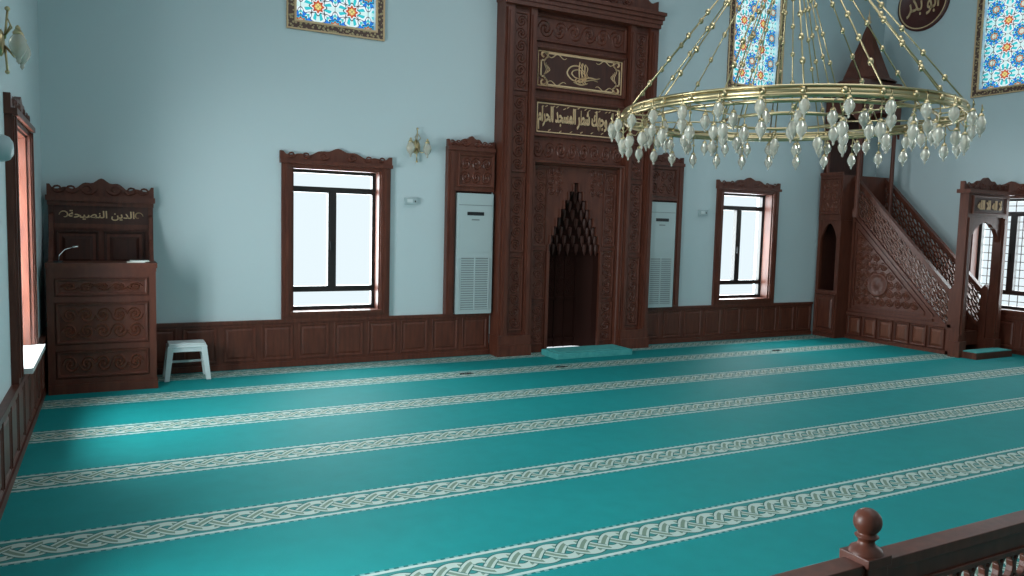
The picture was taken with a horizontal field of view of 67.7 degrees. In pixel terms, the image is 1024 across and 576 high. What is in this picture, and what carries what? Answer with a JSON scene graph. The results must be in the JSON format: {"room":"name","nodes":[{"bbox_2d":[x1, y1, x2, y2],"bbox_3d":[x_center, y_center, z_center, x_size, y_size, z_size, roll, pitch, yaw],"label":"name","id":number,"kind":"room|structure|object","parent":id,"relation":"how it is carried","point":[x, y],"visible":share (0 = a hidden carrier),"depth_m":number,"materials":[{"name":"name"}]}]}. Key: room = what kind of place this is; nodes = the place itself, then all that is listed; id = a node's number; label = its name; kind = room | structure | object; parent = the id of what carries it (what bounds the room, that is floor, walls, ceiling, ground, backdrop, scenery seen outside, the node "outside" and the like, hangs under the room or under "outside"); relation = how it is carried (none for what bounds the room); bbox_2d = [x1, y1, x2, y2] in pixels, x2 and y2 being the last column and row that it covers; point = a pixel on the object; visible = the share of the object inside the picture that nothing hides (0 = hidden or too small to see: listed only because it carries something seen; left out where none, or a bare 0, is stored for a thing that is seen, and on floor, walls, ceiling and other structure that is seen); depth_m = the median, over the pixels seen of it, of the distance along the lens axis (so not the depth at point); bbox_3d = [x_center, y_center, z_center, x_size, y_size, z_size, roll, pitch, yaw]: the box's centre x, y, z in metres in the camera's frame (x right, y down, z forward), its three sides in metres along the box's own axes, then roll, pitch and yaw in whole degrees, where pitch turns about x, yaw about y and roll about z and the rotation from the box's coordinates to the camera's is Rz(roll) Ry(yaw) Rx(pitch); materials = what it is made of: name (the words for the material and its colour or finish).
{"room":"mosque","nodes":[
{"label":"mosque","id":0,"kind":"room"},
{"bbox_2d":[0,0,44,402],"bbox_3d":[-2.426,-1.996,2.729,0.350,7.200,12.600,-1,5,-28],"label":"wall","id":1,"kind":"structure","parent":0,"point":[24,83],"depth_m":6.54,"materials":[{"name":"paint"}]},
{"bbox_2d":[0,134,13,161],"bbox_3d":[-3.376,-0.929,5.075,0.110,0.180,0.200,-1,5,-28],"label":"wall speaker","id":2,"kind":"object","parent":1,"relation":"attached to","point":[6,144],"visible":1,"depth_m":5.02,"materials":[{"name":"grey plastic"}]},
{"bbox_2d":[0,6,30,73],"bbox_3d":[-3.539,-1.757,5.432,0.176,0.474,0.358,-1,5,-28],"label":"wall sconce","id":3,"kind":"object","parent":1,"relation":"attached to","point":[19,49],"visible":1,"depth_m":5.36,"materials":[{"name":"white glass"}]},
{"bbox_2d":[3,92,44,384],"bbox_3d":[-4.091,-0.442,6.221,0.370,2.213,1.500,-1,5,-28],"label":"window","id":4,"kind":"structure","parent":1,"relation":"in","point":[26,350],"depth_m":6.09,"materials":[{"name":"brown wood"}]},
{"bbox_2d":[0,328,47,520],"bbox_3d":[-2.318,1.284,3.066,0.055,0.615,12.540,-1,5,-28],"label":"baseboard","id":5,"kind":"structure","parent":1,"relation":"attached to","point":[20,408],"depth_m":5.69,"materials":[{"name":"brown wood"}]},
{"bbox_2d":[37,0,886,342],"bbox_3d":[0.862,-2.652,11.730,14.540,7.200,0.350,-1,5,-28],"label":"wall","id":6,"kind":"structure","parent":0,"point":[196,103],"depth_m":9.69,"materials":[{"name":"paint"}]},
{"bbox_2d":[286,0,384,41],"bbox_3d":[-2.224,-4.349,9.730,1.270,2.190,0.034,-1,5,-28],"label":"window","id":7,"kind":"structure","parent":6,"relation":"in","point":[292,22],"depth_m":9.82,"materials":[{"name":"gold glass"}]},
{"bbox_2d":[297,0,373,29],"bbox_3d":[-2.269,-4.357,9.816,1.030,1.950,0.001,-1,5,-28],"label":"glass pane","id":8,"kind":"object","parent":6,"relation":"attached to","point":[366,2],"visible":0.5,"depth_m":9.92,"materials":[{"name":"multicoloured"}]},
{"bbox_2d":[279,149,392,319],"bbox_3d":[-2.344,-0.718,10.123,1.470,2.213,0.325,-1,5,-28],"label":"window","id":9,"kind":"structure","parent":6,"relation":"in","point":[337,161],"depth_m":10.16,"materials":[{"name":"brown wood"}]},
{"bbox_2d":[404,198,417,204],"bbox_3d":[-1.385,-1.191,10.464,0.180,0.090,0.050,-1,5,-28],"label":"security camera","id":10,"kind":"object","parent":6,"relation":"attached to","point":[414,201],"visible":1,"depth_m":10.44,"materials":[{"name":"grey plastic"}]},
{"bbox_2d":[406,128,430,162],"bbox_3d":[-1.275,-1.945,10.379,0.358,0.474,0.176,-1,5,-28],"label":"wall sconce","id":11,"kind":"object","parent":6,"relation":"attached to","point":[412,146],"visible":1,"depth_m":10.38,"materials":[{"name":"white glass"}]},
{"bbox_2d":[45,302,812,374],"bbox_3d":[0.171,0.657,11.455,12.260,0.615,0.055,-1,5,-28],"label":"wainscoting","id":12,"kind":"structure","parent":6,"relation":"attached to","point":[247,344],"depth_m":10.46,"materials":[{"name":"brown wood"}]},
{"bbox_2d":[443,136,495,314],"bbox_3d":[-0.604,-0.886,10.858,0.720,2.518,0.130,-1,5,-28],"label":"wooden frame","id":13,"kind":"object","parent":6,"relation":"attached to","point":[469,162],"visible":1,"depth_m":10.73,"materials":[{"name":"brown wood"}]},
{"bbox_2d":[453,193,493,313],"bbox_3d":[-0.553,-0.489,10.912,0.560,1.710,0.123,-1,5,-28],"label":"air conditioner","id":14,"kind":"object","parent":13,"relation":"in","point":[473,212],"visible":1,"depth_m":10.86,"materials":[{"name":"grey plastic"}]},
{"bbox_2d":[488,0,666,356],"bbox_3d":[0.936,-1.908,11.613,2.764,6.340,0.730,-1,5,-28],"label":"mihrab","id":15,"kind":"object","parent":6,"relation":"attached to","point":[572,216],"visible":0.91,"depth_m":11.46,"materials":[{"name":"brown wood"}]},
{"bbox_2d":[652,152,685,306],"bbox_3d":[2.461,-0.938,12.461,0.720,2.518,0.130,-1,5,-28],"label":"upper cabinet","id":16,"kind":"object","parent":6,"relation":"attached to","point":[668,181],"visible":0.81,"depth_m":12.45,"materials":[{"name":"brown wood"}]},
{"bbox_2d":[648,202,676,307],"bbox_3d":[2.398,-0.539,12.456,0.560,1.710,0.123,-1,5,-28],"label":"air conditioner","id":17,"kind":"object","parent":16,"relation":"in","point":[663,223],"visible":0.77,"depth_m":12.42,"materials":[{"name":"grey plastic"}]},
{"bbox_2d":[698,210,707,215],"bbox_3d":[3.222,-1.270,12.874,0.180,0.090,0.050,-1,5,-28],"label":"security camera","id":18,"kind":"object","parent":6,"relation":"attached to","point":[700,212],"visible":1,"depth_m":12.85,"materials":[{"name":"grey plastic"}]},
{"bbox_2d":[711,178,781,304],"bbox_3d":[4.061,-0.827,13.473,1.470,2.213,0.325,-1,5,-28],"label":"window","id":19,"kind":"structure","parent":6,"relation":"in","point":[768,194],"depth_m":13.57,"materials":[{"name":"brown wood"}]},
{"bbox_2d":[733,0,776,85],"bbox_3d":[4.172,-4.468,13.185,1.030,1.950,0.001,-1,5,-28],"label":"glass pane","id":20,"kind":"object","parent":6,"relation":"attached to","point":[751,5],"visible":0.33,"depth_m":13.24,"materials":[{"name":"multicoloured"}]},
{"bbox_2d":[726,0,785,87],"bbox_3d":[4.217,-4.459,13.099,1.270,2.190,0.034,-1,5,-28],"label":"window","id":21,"kind":"structure","parent":6,"relation":"in","point":[731,38],"depth_m":12.88,"materials":[{"name":"multicoloured glass"}]},
{"bbox_2d":[0,334,1023,575],"bbox_3d":[3.765,1.533,6.316,13.840,0.100,12.600,-1,5,-28],"label":"floor","id":22,"kind":"structure","parent":0,"point":[733,457],"depth_m":6.05,"materials":[{"name":"carpet"}]},
{"bbox_2d":[45,178,157,395],"bbox_3d":[-4.527,-0.065,8.448,1.090,2.304,0.790,-1,5,-28],"label":"lectern","id":23,"kind":"object","parent":22,"relation":"on","point":[102,334],"visible":1,"depth_m":8.29,"materials":[{"name":"brown wood"}]},
{"bbox_2d":[53,245,77,262],"bbox_3d":[-4.707,-0.361,8.049,0.098,0.176,0.245,5,6,36],"label":"microphone","id":24,"kind":"object","parent":23,"relation":"attached to","point":[58,261],"visible":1,"depth_m":8.02,"materials":[{"name":"silver plastic"}]},
{"bbox_2d":[127,260,148,262],"bbox_3d":[-4.097,-0.291,8.363,0.220,0.018,0.200,-1,5,-28],"label":"paper sheets","id":25,"kind":"object","parent":23,"relation":"on","point":[130,261],"visible":1,"depth_m":8.31,"materials":[{"name":"white paper"}]},
{"bbox_2d":[163,339,210,381],"bbox_3d":[-3.842,0.847,9.014,0.503,0.430,0.373,-1,5,-28],"label":"plastic stool","id":26,"kind":"object","parent":22,"relation":"on","point":[200,345],"visible":1,"depth_m":8.93,"materials":[{"name":"white plastic"}]},
{"bbox_2d":[541,344,631,359],"bbox_3d":[1.123,0.946,11.391,1.320,0.100,0.460,-1,5,-28],"label":"step","id":27,"kind":"structure","parent":22,"relation":"on","point":[558,353],"depth_m":11.23,"materials":[{"name":"carpet"}]},
{"bbox_2d":[771,507,1023,575],"bbox_3d":[1.056,1.199,2.335,5.030,1.079,0.110,-1,5,-28],"label":"wooden railing","id":28,"kind":"object","parent":22,"relation":"on","point":[950,552],"visible":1,"depth_m":2.43,"materials":[{"name":"brown wood"}]},
{"bbox_2d":[812,10,1014,359],"bbox_3d":[6.914,-1.977,13.117,1.350,5.940,3.039,-1,5,-28],"label":"minbar","id":29,"kind":"object","parent":22,"relation":"on","point":[873,283],"visible":0.98,"depth_m":13.33,"materials":[{"name":"brown wood"}]},
{"bbox_2d":[875,0,1023,284],"bbox_3d":[10.146,-2.211,9.305,0.350,7.200,12.600,-1,5,-28],"label":"wall","id":30,"kind":"structure","parent":0,"point":[931,188],"depth_m":13.50,"materials":[{"name":"paint"}]},
{"bbox_2d":[898,0,949,31],"bbox_3d":[7.473,-5.186,13.873,0.058,1.000,1.000,-1,5,-28],"label":"roundel","id":31,"kind":"object","parent":30,"relation":"attached to","point":[915,15],"visible":1,"depth_m":13.91,"materials":[{"name":"red wood"}]},
{"bbox_2d":[967,181,1023,317],"bbox_3d":[8.311,-0.654,12.708,0.375,2.213,1.500,-1,5,-28],"label":"window","id":32,"kind":"structure","parent":30,"relation":"in","point":[977,240],"depth_m":12.77,"materials":[{"name":"brown wood"}]},
{"bbox_2d":[970,0,1023,97],"bbox_3d":[8.255,-4.300,12.436,0.034,2.190,1.410,-1,5,-28],"label":"window","id":33,"kind":"structure","parent":30,"relation":"in","point":[975,92],"depth_m":12.99,"materials":[{"name":"multicoloured glass"}]},
{"bbox_2d":[973,313,1023,354],"bbox_3d":[10.113,1.115,9.040,0.055,0.615,11.600,-1,5,-28],"label":"baseboard","id":34,"kind":"structure","parent":30,"relation":"attached to","point":[1011,332],"depth_m":12.58,"materials":[{"name":"brown wood"}]},
{"bbox_2d":[982,0,1023,88],"bbox_3d":[8.341,-4.301,12.481,0.001,1.950,1.170,-1,5,-28],"label":"glass pane","id":35,"kind":"object","parent":30,"relation":"attached to","point":[1017,34],"visible":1,"depth_m":12.75,"materials":[{"name":"multicoloured"}]},
{"bbox_3d":[3.955,-5.790,5.713,14.540,0.200,13.300,-1,5,-28],"label":"ceiling","id":36,"kind":"structure","parent":0,"visible":0},
{"bbox_2d":[608,0,985,170],"bbox_3d":[2.885,-3.616,7.831,3.629,4.534,3.629,6,6,42],"label":"chandelier","id":37,"kind":"object","parent":36,"relation":"hanging from","point":[796,130],"visible":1,"depth_m":7.23,"materials":[{"name":"gold metal"}]}
]}

